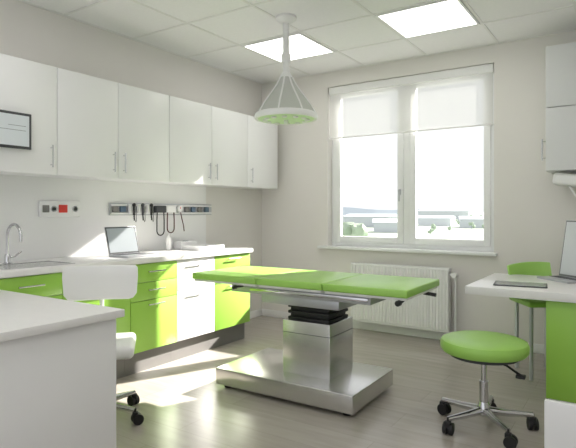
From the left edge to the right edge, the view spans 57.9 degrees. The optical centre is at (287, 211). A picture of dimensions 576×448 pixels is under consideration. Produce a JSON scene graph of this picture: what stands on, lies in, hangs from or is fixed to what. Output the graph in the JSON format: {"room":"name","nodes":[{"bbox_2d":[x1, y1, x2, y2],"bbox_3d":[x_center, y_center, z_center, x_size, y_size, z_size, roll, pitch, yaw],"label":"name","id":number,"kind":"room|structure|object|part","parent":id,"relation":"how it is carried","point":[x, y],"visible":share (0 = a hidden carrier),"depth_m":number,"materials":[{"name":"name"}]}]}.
{"room":"medical examination room","nodes":[
{"label":"medical examination room","id":0,"kind":"room"},
{"bbox_2d":[0,0,261,311],"bbox_3d":[-2.102,-0.155,3.878,0.200,2.830,6.720,0,0,34],"label":"wall","id":1,"kind":"structure","parent":0,"point":[29,32],"depth_m":4.93,"materials":[{"name":"paint"}]},
{"bbox_2d":[0,53,56,175],"bbox_3d":[-2.089,-0.651,3.371,0.383,0.771,1.089,0,0,34],"label":"upper cabinet","id":2,"kind":"object","parent":1,"relation":"attached to","point":[26,86],"visible":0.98,"depth_m":3.58,"materials":[{"name":"white laminate"}]},
{"bbox_2d":[0,110,30,149],"bbox_3d":[-1.847,-0.540,3.396,0.050,0.240,0.340,0,0,34],"label":"display screen","id":3,"kind":"object","parent":2,"relation":"attached to","point":[15,127],"visible":1,"depth_m":3.43,"materials":[{"name":"grey plastic"}]},
{"bbox_3d":[-1.670,-0.395,3.686,0.035,0.160,0.011,0,0,34],"label":"handle","id":4,"kind":"part","parent":2,"relation":"part of","materials":[{"name":"silver metal"}]},
{"bbox_2d":[38,201,79,216],"bbox_3d":[-1.798,-0.025,4.114,0.030,0.124,0.350,0,0,34],"label":"panel","id":5,"kind":"object","parent":1,"relation":"attached to","point":[45,208],"visible":1,"depth_m":4.09,"materials":[{"name":"white plastic"}]},
{"bbox_2d":[42,205,48,211],"bbox_3d":[-1.859,-0.025,4.002,0.006,0.056,0.055,0,0,34],"label":"switch","id":6,"kind":"object","parent":5,"relation":"attached to","point":[45,208],"depth_m":4.00,"materials":[{"name":"grey plastic"}]},
{"bbox_2d":[59,205,67,212],"bbox_3d":[-1.779,-0.026,4.122,0.006,0.062,0.075,0,0,34],"label":"switch","id":7,"kind":"object","parent":5,"relation":"attached to","point":[62,208],"depth_m":4.12,"materials":[{"name":"plastic"}]},
{"bbox_2d":[36,68,168,182],"bbox_3d":[-1.487,-0.651,4.273,0.383,0.771,1.079,0,0,34],"label":"upper cabinet","id":8,"kind":"object","parent":1,"relation":"attached to","point":[107,130],"visible":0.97,"depth_m":4.12,"materials":[{"name":"white laminate"}]},
{"bbox_3d":[-1.516,-0.651,3.962,0.020,0.771,0.525,0,0,34],"label":"door","id":9,"kind":"part","parent":8,"relation":"part of","materials":[{"name":"white laminate"}]},
{"bbox_3d":[-1.217,-0.651,4.412,0.020,0.771,0.545,0,0,34],"label":"door","id":10,"kind":"part","parent":8,"relation":"part of","materials":[{"name":"white laminate"}]},
{"bbox_2d":[0,174,205,261],"bbox_3d":[-1.578,0.045,4.478,0.006,0.630,2.540,0,0,34],"label":"backsplash","id":11,"kind":"structure","parent":1,"relation":"attached to","point":[43,237],"depth_m":4.30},
{"bbox_2d":[109,203,211,214],"bbox_3d":[-1.177,-0.025,5.040,0.036,0.110,1.300,0,0,34],"label":"rail","id":12,"kind":"object","parent":1,"relation":"attached to","point":[114,208],"visible":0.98,"depth_m":5.09,"materials":[{"name":"silver metal"}]},
{"bbox_2d":[112,206,118,211],"bbox_3d":[-1.504,-0.025,4.537,0.020,0.052,0.060,0,0,34],"label":"socket","id":13,"kind":"object","parent":12,"relation":"attached to","point":[114,208],"depth_m":4.53,"materials":[{"name":"white plastic"}]},
{"bbox_2d":[120,206,125,211],"bbox_3d":[-1.459,-0.025,4.603,0.020,0.052,0.060,0,0,34],"label":"socket","id":14,"kind":"object","parent":12,"relation":"attached to","point":[122,208],"depth_m":4.59,"materials":[{"name":"blue plastic"}]},
{"bbox_2d":[128,203,136,220],"bbox_3d":[-1.380,0.006,4.659,0.066,0.172,0.084,0,0,34],"label":"handset","id":15,"kind":"object","parent":12,"relation":"attached to","point":[131,207],"visible":1,"depth_m":4.63,"materials":[{"name":"black plastic"}]},
{"bbox_2d":[137,203,144,221],"bbox_3d":[-1.325,0.006,4.742,0.066,0.172,0.084,0,0,34],"label":"handset","id":16,"kind":"object","parent":12,"relation":"attached to","point":[140,207],"visible":1,"depth_m":4.72,"materials":[{"name":"black plastic"}]},
{"bbox_2d":[145,203,153,220],"bbox_3d":[-1.269,0.006,4.825,0.066,0.172,0.084,0,0,34],"label":"handset","id":17,"kind":"object","parent":12,"relation":"attached to","point":[148,207],"visible":1,"depth_m":4.80,"materials":[{"name":"black plastic"}]},
{"bbox_3d":[-1.261,-0.025,4.807,0.032,0.110,0.032,0,0,34],"label":"handle","id":18,"kind":"part","parent":17,"relation":"part of","materials":[{"name":"black plastic"}]},
{"bbox_2d":[154,206,165,235],"bbox_3d":[-1.211,0.083,4.931,0.045,0.286,0.120,0,0,34],"label":"cord","id":19,"kind":"object","parent":12,"relation":"hanging from","point":[157,209],"visible":1,"depth_m":4.90,"materials":[{"name":"grey plastic"}]},
{"bbox_2d":[166,206,175,232],"bbox_3d":[-1.139,0.073,5.039,0.045,0.266,0.120,0,0,34],"label":"cord","id":20,"kind":"object","parent":12,"relation":"hanging from","point":[169,209],"visible":0.99,"depth_m":5.02,"materials":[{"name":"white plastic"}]},
{"bbox_2d":[177,205,184,230],"bbox_3d":[-1.062,0.062,5.155,0.045,0.257,0.072,0,0,34],"label":"pressure gauge","id":21,"kind":"object","parent":12,"relation":"attached to","point":[179,208],"visible":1,"depth_m":5.15,"materials":[{"name":"white plastic"}]},
{"bbox_2d":[150,96,247,187],"bbox_3d":[-0.874,-0.651,5.193,0.383,0.771,1.129,0,0,34],"label":"upper cabinet","id":22,"kind":"object","parent":1,"relation":"attached to","point":[208,145],"visible":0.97,"depth_m":5.04,"materials":[{"name":"white laminate"}]},
{"bbox_3d":[-0.909,-0.651,4.873,0.020,0.771,0.555,0,0,34],"label":"door","id":23,"kind":"part","parent":22,"relation":"part of","materials":[{"name":"white laminate"}]},
{"bbox_3d":[-0.595,-0.651,5.343,0.020,0.771,0.565,0,0,34],"label":"door","id":24,"kind":"part","parent":22,"relation":"part of","materials":[{"name":"white laminate"}]},
{"bbox_2d":[226,115,277,188],"bbox_3d":[-0.405,-0.651,5.896,0.383,0.771,0.559,0,0,34],"label":"upper cabinet","id":25,"kind":"object","parent":1,"relation":"attached to","point":[262,137],"visible":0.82,"depth_m":5.79,"materials":[{"name":"white laminate"}]},
{"bbox_3d":[-0.282,-0.651,5.813,0.020,0.771,0.555,0,0,34],"label":"door","id":26,"kind":"part","parent":25,"relation":"part of","materials":[{"name":"white laminate"}]},
{"bbox_2d":[250,309,261,318],"bbox_3d":[-0.596,1.220,5.941,0.015,0.080,0.984,0,0,34],"label":"baseboard","id":27,"kind":"structure","parent":1,"relation":"attached to","point":[255,313],"depth_m":6.24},
{"bbox_2d":[24,0,575,82],"bbox_3d":[-0.105,-1.620,2.546,5.000,0.100,6.720,0,0,34],"label":"ceiling","id":28,"kind":"structure","parent":0,"point":[128,18],"depth_m":4.43,"materials":[{"name":"tile"}]},
{"bbox_2d":[254,13,317,124],"bbox_3d":[-0.016,-1.140,4.194,0.510,0.860,0.510,0,0,34],"label":"lamp","id":29,"kind":"object","parent":28,"relation":"hanging from","point":[286,104],"visible":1,"depth_m":4.09,"materials":[{"name":"white metal"}]},
{"bbox_3d":[-0.141,-0.932,4.118,0.204,0.301,0.014,0,0,-31],"label":"arm","id":30,"kind":"part","parent":29,"relation":"part of","materials":[{"name":"white metal"}]},
{"bbox_3d":[-0.051,-0.932,4.052,0.014,0.301,0.204,0,0,14],"label":"arm","id":31,"kind":"part","parent":29,"relation":"part of","materials":[{"name":"white metal"}]},
{"bbox_3d":[-0.016,-0.930,4.194,0.480,0.300,0.480,0,0,34],"label":"lamp shade","id":32,"kind":"part","parent":29,"relation":"part of","materials":[{"name":"white metal"}]},
{"bbox_3d":[0.060,-0.932,4.069,0.014,0.301,0.204,0,0,-31],"label":"arm","id":33,"kind":"part","parent":29,"relation":"part of","materials":[{"name":"white metal"}]},
{"bbox_3d":[0.126,-0.932,4.159,0.204,0.301,0.014,0,0,14],"label":"arm","id":34,"kind":"part","parent":29,"relation":"part of","materials":[{"name":"white metal"}]},
{"bbox_2d":[241,32,335,62],"bbox_3d":[0.012,-1.564,4.992,0.652,0.012,0.652,0,0,34],"label":"ceiling light panel","id":35,"kind":"object","parent":28,"relation":"attached to","point":[301,46],"visible":1,"depth_m":4.95,"materials":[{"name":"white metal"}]},
{"bbox_2d":[18,0,575,83],"bbox_3d":[-0.188,-1.567,2.421,4.600,0.006,6.420,0,0,34],"label":"trim","id":36,"kind":"structure","parent":28,"relation":"attached to","point":[101,1],"depth_m":4.49,"materials":[{"name":"metal"}]},
{"bbox_2d":[375,0,479,38],"bbox_3d":[1.143,-1.564,4.238,0.652,0.012,0.652,0,0,34],"label":"ceiling light panel","id":37,"kind":"object","parent":28,"relation":"attached to","point":[442,15],"visible":1,"depth_m":4.21,"materials":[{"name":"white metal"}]},
{"bbox_2d":[116,315,547,447],"bbox_3d":[-0.105,1.310,2.546,5.000,0.100,6.720,0,0,34],"label":"floor","id":38,"kind":"structure","parent":0,"point":[181,404],"depth_m":3.39,"materials":[{"name":"plastic"}]},
{"bbox_2d":[0,272,61,298],"bbox_3d":[-1.874,0.830,3.450,0.654,0.860,0.459,0,0,34],"label":"base cabinet","id":39,"kind":"object","parent":38,"relation":"on","point":[46,285],"visible":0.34,"depth_m":3.33,"materials":[{"name":"green laminate"}]},
{"bbox_3d":[-1.617,0.467,3.278,0.036,0.010,0.170,0,0,34],"label":"handle","id":40,"kind":"part","parent":39,"relation":"part of","materials":[{"name":"silver metal"}]},
{"bbox_3d":[-1.639,0.818,3.292,0.020,0.531,0.455,0,0,34],"label":"door","id":41,"kind":"part","parent":39,"relation":"part of","materials":[{"name":"green laminate"}]},
{"bbox_2d":[0,247,252,278],"bbox_3d":[-1.309,0.379,4.305,0.645,0.038,2.510,0,0,34],"label":"countertop","id":42,"kind":"structure","parent":39,"relation":"on","point":[163,254],"depth_m":4.03,"materials":[{"name":"white laminate"}]},
{"bbox_2d":[2,223,22,263],"bbox_3d":[-1.872,0.217,3.602,0.212,0.286,0.120,0,0,34],"label":"faucet","id":43,"kind":"object","parent":42,"relation":"on","point":[7,258],"visible":0.99,"depth_m":3.60,"materials":[{"name":"silver metal"}]},
{"bbox_3d":[-1.878,0.187,3.573,0.191,0.226,0.021,0,0,34],"label":"spout","id":44,"kind":"part","parent":43,"relation":"part of","materials":[{"name":"silver metal"}]},
{"bbox_2d":[0,261,74,269],"bbox_3d":[-1.750,0.357,3.523,0.320,0.005,0.480,0,0,34],"label":"sink","id":45,"kind":"object","parent":42,"relation":"in","point":[38,263],"visible":1,"depth_m":3.55,"materials":[{"name":"silver metal"}]},
{"bbox_2d":[104,226,157,257],"bbox_3d":[-1.280,0.241,4.255,0.291,0.238,0.310,0,0,34],"label":"laptop","id":46,"kind":"object","parent":42,"relation":"on","point":[122,242],"visible":1,"depth_m":4.29,"materials":[{"name":"silver metal"}]},
{"bbox_3d":[-1.373,0.235,4.317,0.066,0.227,0.310,0,0,34],"label":"lid","id":47,"kind":"part","parent":46,"relation":"part of","materials":[{"name":"silver metal"}]},
{"bbox_2d":[166,234,171,249],"bbox_3d":[-1.123,0.282,4.905,0.054,0.155,0.064,0,0,-22],"label":"pump bottle","id":48,"kind":"object","parent":42,"relation":"on","point":[168,238],"visible":0.96,"depth_m":4.89,"materials":[{"name":"white plastic"}]},
{"bbox_2d":[174,240,196,248],"bbox_3d":[-1.009,0.322,5.120,0.100,0.077,0.220,0,0,34],"label":"glove box","id":49,"kind":"object","parent":42,"relation":"on","point":[177,244],"visible":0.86,"depth_m":5.04,"materials":[{"name":"white cardboard"}]},
{"bbox_2d":[182,244,223,250],"bbox_3d":[-0.815,0.340,5.015,0.230,0.040,0.350,0,0,34],"label":"tray","id":50,"kind":"object","parent":42,"relation":"on","point":[201,247],"visible":1,"depth_m":4.92,"materials":[{"name":"white plastic"}]},
{"bbox_2d":[0,290,124,447],"bbox_3d":[-2.076,0.850,2.019,1.845,0.820,2.055,0,0,34],"label":"desk","id":51,"kind":"object","parent":38,"relation":"on","point":[58,356],"visible":1,"depth_m":2.15,"materials":[{"name":"white laminate"}]},
{"bbox_2d":[61,272,129,378],"bbox_3d":[-1.591,0.830,3.874,0.654,0.860,0.559,0,0,34],"label":"base cabinet","id":52,"kind":"object","parent":38,"relation":"on","point":[122,323],"visible":0.11,"depth_m":3.88,"materials":[{"name":"green laminate"}]},
{"bbox_3d":[-1.356,0.818,3.717,0.020,0.531,0.555,0,0,34],"label":"door","id":53,"kind":"part","parent":52,"relation":"part of","materials":[{"name":"green laminate"}]},
{"bbox_2d":[62,265,143,424],"bbox_3d":[-1.169,0.805,3.177,0.568,0.910,0.575,0,0,-14],"label":"swivel chair","id":54,"kind":"object","parent":38,"relation":"on","point":[101,282],"visible":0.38,"depth_m":3.36,"materials":[{"name":"white plastic"}]},
{"bbox_3d":[-1.214,0.460,3.386,0.460,0.220,0.073,0,0,-14],"label":"backrest","id":55,"kind":"part","parent":54,"relation":"part of","materials":[{"name":"white plastic"}]},
{"bbox_3d":[-1.161,0.823,3.179,0.440,0.075,0.420,0,0,-14],"label":"seat","id":56,"kind":"part","parent":54,"relation":"part of","materials":[{"name":"white plastic"}]},
{"bbox_2d":[124,260,176,376],"bbox_3d":[-1.303,0.830,4.306,0.654,0.860,0.479,0,0,34],"label":"base cabinet","id":57,"kind":"object","parent":38,"relation":"on","point":[153,309],"visible":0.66,"depth_m":4.15,"materials":[{"name":"green laminate"}]},
{"bbox_3d":[-1.067,0.887,4.149,0.020,0.391,0.475,0,0,34],"label":"drawer","id":58,"kind":"part","parent":57,"relation":"part of","materials":[{"name":"green laminate"}]},
{"bbox_3d":[-1.067,0.620,4.149,0.020,0.136,0.475,0,0,34],"label":"drawer","id":59,"kind":"part","parent":57,"relation":"part of","materials":[{"name":"green laminate"}]},
{"bbox_3d":[-1.067,0.476,4.149,0.020,0.143,0.475,0,0,34],"label":"drawer","id":60,"kind":"part","parent":57,"relation":"part of","materials":[{"name":"green laminate"}]},
{"bbox_2d":[171,256,214,361],"bbox_3d":[-1.039,0.830,4.702,0.654,0.860,0.469,0,0,34],"label":"base cabinet","id":61,"kind":"object","parent":38,"relation":"on","point":[195,299],"visible":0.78,"depth_m":4.53,"materials":[{"name":"white laminate"}]},
{"bbox_3d":[-0.803,0.531,4.545,0.020,0.253,0.465,0,0,34],"label":"drawer","id":62,"kind":"part","parent":61,"relation":"part of","materials":[{"name":"white laminate"}]},
{"bbox_3d":[-0.803,0.873,4.545,0.020,0.421,0.465,0,0,34],"label":"door","id":63,"kind":"part","parent":61,"relation":"part of","materials":[{"name":"white laminate"}]},
{"bbox_2d":[209,253,249,348],"bbox_3d":[-0.764,0.830,5.114,0.654,0.860,0.519,0,0,34],"label":"base cabinet","id":64,"kind":"object","parent":38,"relation":"on","point":[232,308],"visible":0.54,"depth_m":4.93,"materials":[{"name":"green laminate"}]},
{"bbox_3d":[-0.529,0.531,4.956,0.020,0.253,0.515,0,0,34],"label":"drawer","id":65,"kind":"part","parent":64,"relation":"part of","materials":[{"name":"green laminate"}]},
{"bbox_3d":[-0.529,0.873,4.956,0.020,0.421,0.515,0,0,34],"label":"drawer","id":66,"kind":"part","parent":64,"relation":"part of","materials":[{"name":"green laminate"}]},
{"bbox_2d":[192,265,438,415],"bbox_3d":[0.164,0.857,3.696,1.711,0.806,0.670,0,0,33],"label":"examination table","id":67,"kind":"object","parent":38,"relation":"on","point":[315,366],"visible":1,"depth_m":3.53,"materials":[{"name":"metal"}]},
{"bbox_3d":[-0.358,0.533,3.725,0.030,0.030,0.105,0,0,33],"label":"clamp knob","id":68,"kind":"part","parent":67,"relation":"part of","materials":[{"name":"black plastic"}]},
{"bbox_2d":[192,265,301,284],"bbox_3d":[-0.300,0.477,4.012,0.588,0.047,0.640,0,0,33],"label":"cushion","id":69,"kind":"object","parent":67,"relation":"on","point":[239,275],"depth_m":3.85,"materials":[{"name":"green leather"}]},
{"bbox_2d":[259,285,324,292],"bbox_3d":[0.168,0.508,3.712,0.494,0.018,0.610,0,0,33],"label":"rail","id":70,"kind":"object","parent":67,"relation":"on","point":[281,288],"depth_m":3.45,"materials":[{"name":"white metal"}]},
{"bbox_3d":[0.115,1.173,3.722,1.080,0.115,0.660,0,0,33],"label":"plate","id":71,"kind":"part","parent":67,"relation":"part of","materials":[{"name":"metal"}]},
{"bbox_3d":[0.168,0.582,3.712,1.100,0.127,0.440,0,0,33],"label":"frame","id":72,"kind":"part","parent":67,"relation":"part of","materials":[{"name":"silver metal"}]},
{"bbox_3d":[0.122,0.544,3.455,0.900,0.022,0.050,0,0,33],"label":"rail","id":73,"kind":"part","parent":67,"relation":"part of","materials":[{"name":"silver metal"}]},
{"bbox_2d":[256,270,361,290],"bbox_3d":[0.168,0.477,3.712,0.514,0.047,0.640,0,0,33],"label":"cushion","id":74,"kind":"object","parent":67,"relation":"on","point":[297,280],"depth_m":3.56,"materials":[{"name":"green leather"}]},
{"bbox_2d":[325,287,436,300],"bbox_3d":[0.623,0.508,3.419,0.538,0.018,0.610,0,0,33],"label":"rail","id":75,"kind":"object","parent":67,"relation":"on","point":[332,292],"depth_m":3.18,"materials":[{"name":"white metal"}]},
{"bbox_2d":[323,274,438,298],"bbox_3d":[0.623,0.477,3.419,0.558,0.047,0.640,0,0,33],"label":"cushion","id":76,"kind":"object","parent":67,"relation":"on","point":[360,285],"depth_m":3.26,"materials":[{"name":"green leather"}]},
{"bbox_3d":[0.657,0.530,3.047,0.034,0.034,0.091,0,0,33],"label":"clamp knob","id":77,"kind":"part","parent":67,"relation":"part of","materials":[{"name":"black plastic"}]},
{"bbox_3d":[0.912,0.527,3.353,0.082,0.032,0.024,0,0,33],"label":"clamp knob","id":78,"kind":"part","parent":67,"relation":"part of","materials":[{"name":"black plastic"}]},
{"bbox_2d":[437,330,538,447],"bbox_3d":[1.159,1.000,3.080,0.575,0.520,0.554,0,0,34],"label":"stool","id":79,"kind":"object","parent":38,"relation":"on","point":[484,348],"visible":1,"depth_m":2.97,"materials":[{"name":"green leather"}]},
{"bbox_3d":[1.149,0.848,3.056,0.380,0.045,0.380,0,0,34],"label":"seat plate","id":80,"kind":"part","parent":79,"relation":"part of","materials":[{"name":"grey plastic"}]},
{"bbox_3d":[1.149,0.782,3.056,0.492,0.085,0.492,0,0,34],"label":"seat","id":81,"kind":"part","parent":79,"relation":"part of","materials":[{"name":"green leather"}]},
{"bbox_3d":[1.241,0.890,2.959,0.054,0.070,0.223,0,0,-40],"label":"lever","id":82,"kind":"part","parent":79,"relation":"part of","materials":[{"name":"black rubber"}]},
{"bbox_2d":[465,273,575,403],"bbox_3d":[2.208,0.885,3.491,1.760,0.750,0.920,0,0,34],"label":"desk","id":83,"kind":"object","parent":38,"relation":"on","point":[560,298],"visible":0.99,"depth_m":3.33,"materials":[{"name":"green laminate"}]},
{"bbox_2d":[493,281,547,287],"bbox_3d":[1.623,0.506,3.641,0.340,0.009,0.220,0,0,26],"label":"tablet","id":84,"kind":"object","parent":83,"relation":"on","point":[496,283],"visible":1,"depth_m":3.60,"materials":[{"name":"grey plastic"}]},
{"bbox_2d":[537,220,575,283],"bbox_3d":[2.083,0.287,3.891,0.269,0.446,0.320,0,0,-12],"label":"laptop","id":85,"kind":"object","parent":83,"relation":"on","point":[567,272],"visible":1,"depth_m":3.98,"materials":[{"name":"silver metal"}]},
{"bbox_2d":[507,262,551,380],"bbox_3d":[1.972,0.836,4.107,0.360,0.848,0.460,0,0,0],"label":"chair","id":86,"kind":"object","parent":38,"relation":"on","point":[522,268],"visible":0.34,"depth_m":4.21,"materials":[{"name":"green plastic"}]},
{"bbox_3d":[1.852,0.928,4.249,0.028,0.665,0.094,0,0,0],"label":"leg","id":87,"kind":"part","parent":86,"relation":"part of","materials":[{"name":"silver metal"}]},
{"bbox_3d":[1.973,0.695,4.057,0.360,0.040,0.360,0,0,0],"label":"seat","id":88,"kind":"part","parent":86,"relation":"part of","materials":[{"name":"green plastic"}]},
{"bbox_3d":[1.972,0.536,4.262,0.340,0.248,0.150,0,0,0],"label":"backrest","id":89,"kind":"part","parent":86,"relation":"part of","materials":[{"name":"green plastic"}]},
{"bbox_3d":[1.823,0.985,3.906,0.028,0.550,0.030,0,0,0],"label":"leg","id":90,"kind":"part","parent":86,"relation":"part of","materials":[{"name":"silver metal"}]},
{"bbox_3d":[2.092,0.928,4.250,0.028,0.665,0.094,0,0,0],"label":"leg","id":91,"kind":"part","parent":86,"relation":"part of","materials":[{"name":"silver metal"}]},
{"bbox_2d":[544,399,575,447],"bbox_3d":[1.407,1.052,2.181,0.600,0.415,0.230,0,0,34],"label":"panel","id":92,"kind":"object","parent":38,"relation":"on","point":[559,417],"visible":1,"depth_m":2.30,"materials":[{"name":"white laminate"}]},
{"bbox_2d":[262,31,575,344],"bbox_3d":[1.676,-0.155,5.217,4.600,2.830,0.300,0,0,34],"label":"wall","id":93,"kind":"structure","parent":0,"point":[531,212],"depth_m":4.96,"materials":[{"name":"paint"}]},
{"bbox_2d":[262,309,543,353],"bbox_3d":[1.589,1.220,5.086,4.600,0.080,0.015,0,0,34],"label":"baseboard","id":94,"kind":"structure","parent":93,"relation":"attached to","point":[537,348],"depth_m":5.41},
{"bbox_2d":[351,262,457,332],"bbox_3d":[1.147,0.899,5.257,1.114,0.722,0.100,0,0,34],"label":"radiator","id":95,"kind":"object","parent":93,"relation":"attached to","point":[423,312],"visible":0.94,"depth_m":5.15,"materials":[{"name":"white metal"}]},
{"bbox_2d":[317,245,496,255],"bbox_3d":[1.173,0.395,5.408,1.910,0.030,0.180,0,0,34],"label":"windowsill","id":96,"kind":"structure","parent":93,"relation":"attached to","point":[432,251],"depth_m":5.28,"materials":[{"name":"plastic"}]},
{"bbox_2d":[332,73,493,251],"bbox_3d":[1.246,-0.510,5.454,1.780,1.780,0.122,0,0,34],"label":"window","id":97,"kind":"structure","parent":93,"relation":"in","point":[406,237],"depth_m":5.44,"materials":[{"name":"plastic"}]},
{"bbox_3d":[0.887,-0.507,5.705,0.805,1.685,0.062,0,0,34],"label":"sash","id":98,"kind":"part","parent":97,"relation":"part of","materials":[{"name":"plastic"}]},
{"bbox_2d":[329,63,493,138],"bbox_3d":[1.210,-1.108,5.401,1.764,0.580,0.070,0,0,34],"label":"roller blind","id":99,"kind":"object","parent":97,"relation":"attached to","point":[460,97],"visible":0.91,"depth_m":5.32,"materials":[{"name":"white fabric"}]},
{"bbox_3d":[1.615,-0.507,5.220,0.805,1.685,0.062,0,0,34],"label":"sash","id":100,"kind":"part","parent":97,"relation":"part of","materials":[{"name":"plastic"}]},
{"bbox_2d":[541,42,575,172],"bbox_3d":[2.629,-0.855,4.191,1.036,1.030,0.350,0,0,34],"label":"upper cabinet","id":101,"kind":"object","parent":93,"relation":"attached to","point":[560,141],"visible":1,"depth_m":4.25,"materials":[{"name":"grey laminate"}]},
{"bbox_3d":[2.139,-0.520,4.355,0.039,0.180,0.012,0,0,34],"label":"handle","id":102,"kind":"part","parent":101,"relation":"part of","materials":[{"name":"silver metal"}]},
{"bbox_3d":[2.344,-0.600,4.181,0.496,0.516,0.018,0,0,34],"label":"door","id":103,"kind":"part","parent":101,"relation":"part of","materials":[{"name":"grey laminate"}]},
{"bbox_3d":[2.344,-1.117,4.181,0.496,0.503,0.018,0,0,34],"label":"door","id":104,"kind":"part","parent":101,"relation":"part of","materials":[{"name":"grey laminate"}]},
{"bbox_2d":[552,172,575,196],"bbox_3d":[2.455,-0.181,4.318,0.441,0.318,0.329,0,0,34],"label":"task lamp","id":105,"kind":"object","parent":101,"relation":"attached to","point":[560,179],"visible":1,"depth_m":4.26,"materials":[{"name":"white plastic"}]},
{"label":"outside","id":106,"kind":"structure","parent":0,"visible":0},
{"bbox_2d":[366,221,483,239],"bbox_3d":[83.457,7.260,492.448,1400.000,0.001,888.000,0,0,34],"label":"ground","id":107,"kind":"structure","parent":106,"point":[441,232],"depth_m":175.94,"materials":[{"name":"white"}]},
{"bbox_2d":[343,222,368,235],"bbox_3d":[10.463,4.436,84.945,6.677,5.648,6.157,0,0,34],"label":"tree","id":108,"kind":"object","parent":107,"relation":"on","point":[349,228],"visible":0.27,"depth_m":82.19,"materials":[{"name":"green plant"}]},
{"bbox_2d":[343,214,396,226],"bbox_3d":[41.936,4.060,260.001,27.000,6.400,15.000,0,0,39],"label":"building","id":109,"kind":"structure","parent":107,"relation":"on","point":[366,219],"depth_m":255.05,"materials":[{"name":"white"}]},
{"bbox_2d":[372,218,396,231],"bbox_3d":[37.939,4.810,190.000,14.000,4.900,11.000,0,0,11],"label":"building","id":110,"kind":"structure","parent":107,"relation":"on","point":[380,224],"depth_m":185.78,"materials":[{"name":"white"}]},
{"bbox_2d":[343,207,483,215],"bbox_3d":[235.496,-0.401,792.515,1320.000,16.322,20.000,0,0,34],"label":"hills","id":111,"kind":"structure","parent":107,"relation":"on","point":[346,210],"depth_m":865.36,"materials":[{"name":"white"}]},
{"bbox_2d":[417,215,455,225],"bbox_3d":[76.333,4.560,279.999,25.000,5.400,13.000,0,0,28],"label":"building","id":112,"kind":"structure","parent":107,"relation":"on","point":[422,220],"depth_m":273.96,"materials":[{"name":"white"}]},
{"bbox_2d":[418,209,473,220],"bbox_3d":[127.398,2.560,419.998,41.000,9.400,19.000,0,0,34],"label":"building","id":113,"kind":"structure","parent":107,"relation":"on","point":[445,212],"depth_m":411.67,"materials":[{"name":"white"}]},
{"bbox_2d":[458,216,483,227],"bbox_3d":[87.540,4.560,239.998,17.000,5.400,13.000,0,0,17],"label":"building","id":114,"kind":"structure","parent":107,"relation":"on","point":[478,221],"depth_m":235.77,"materials":[{"name":"white"}]}
]}

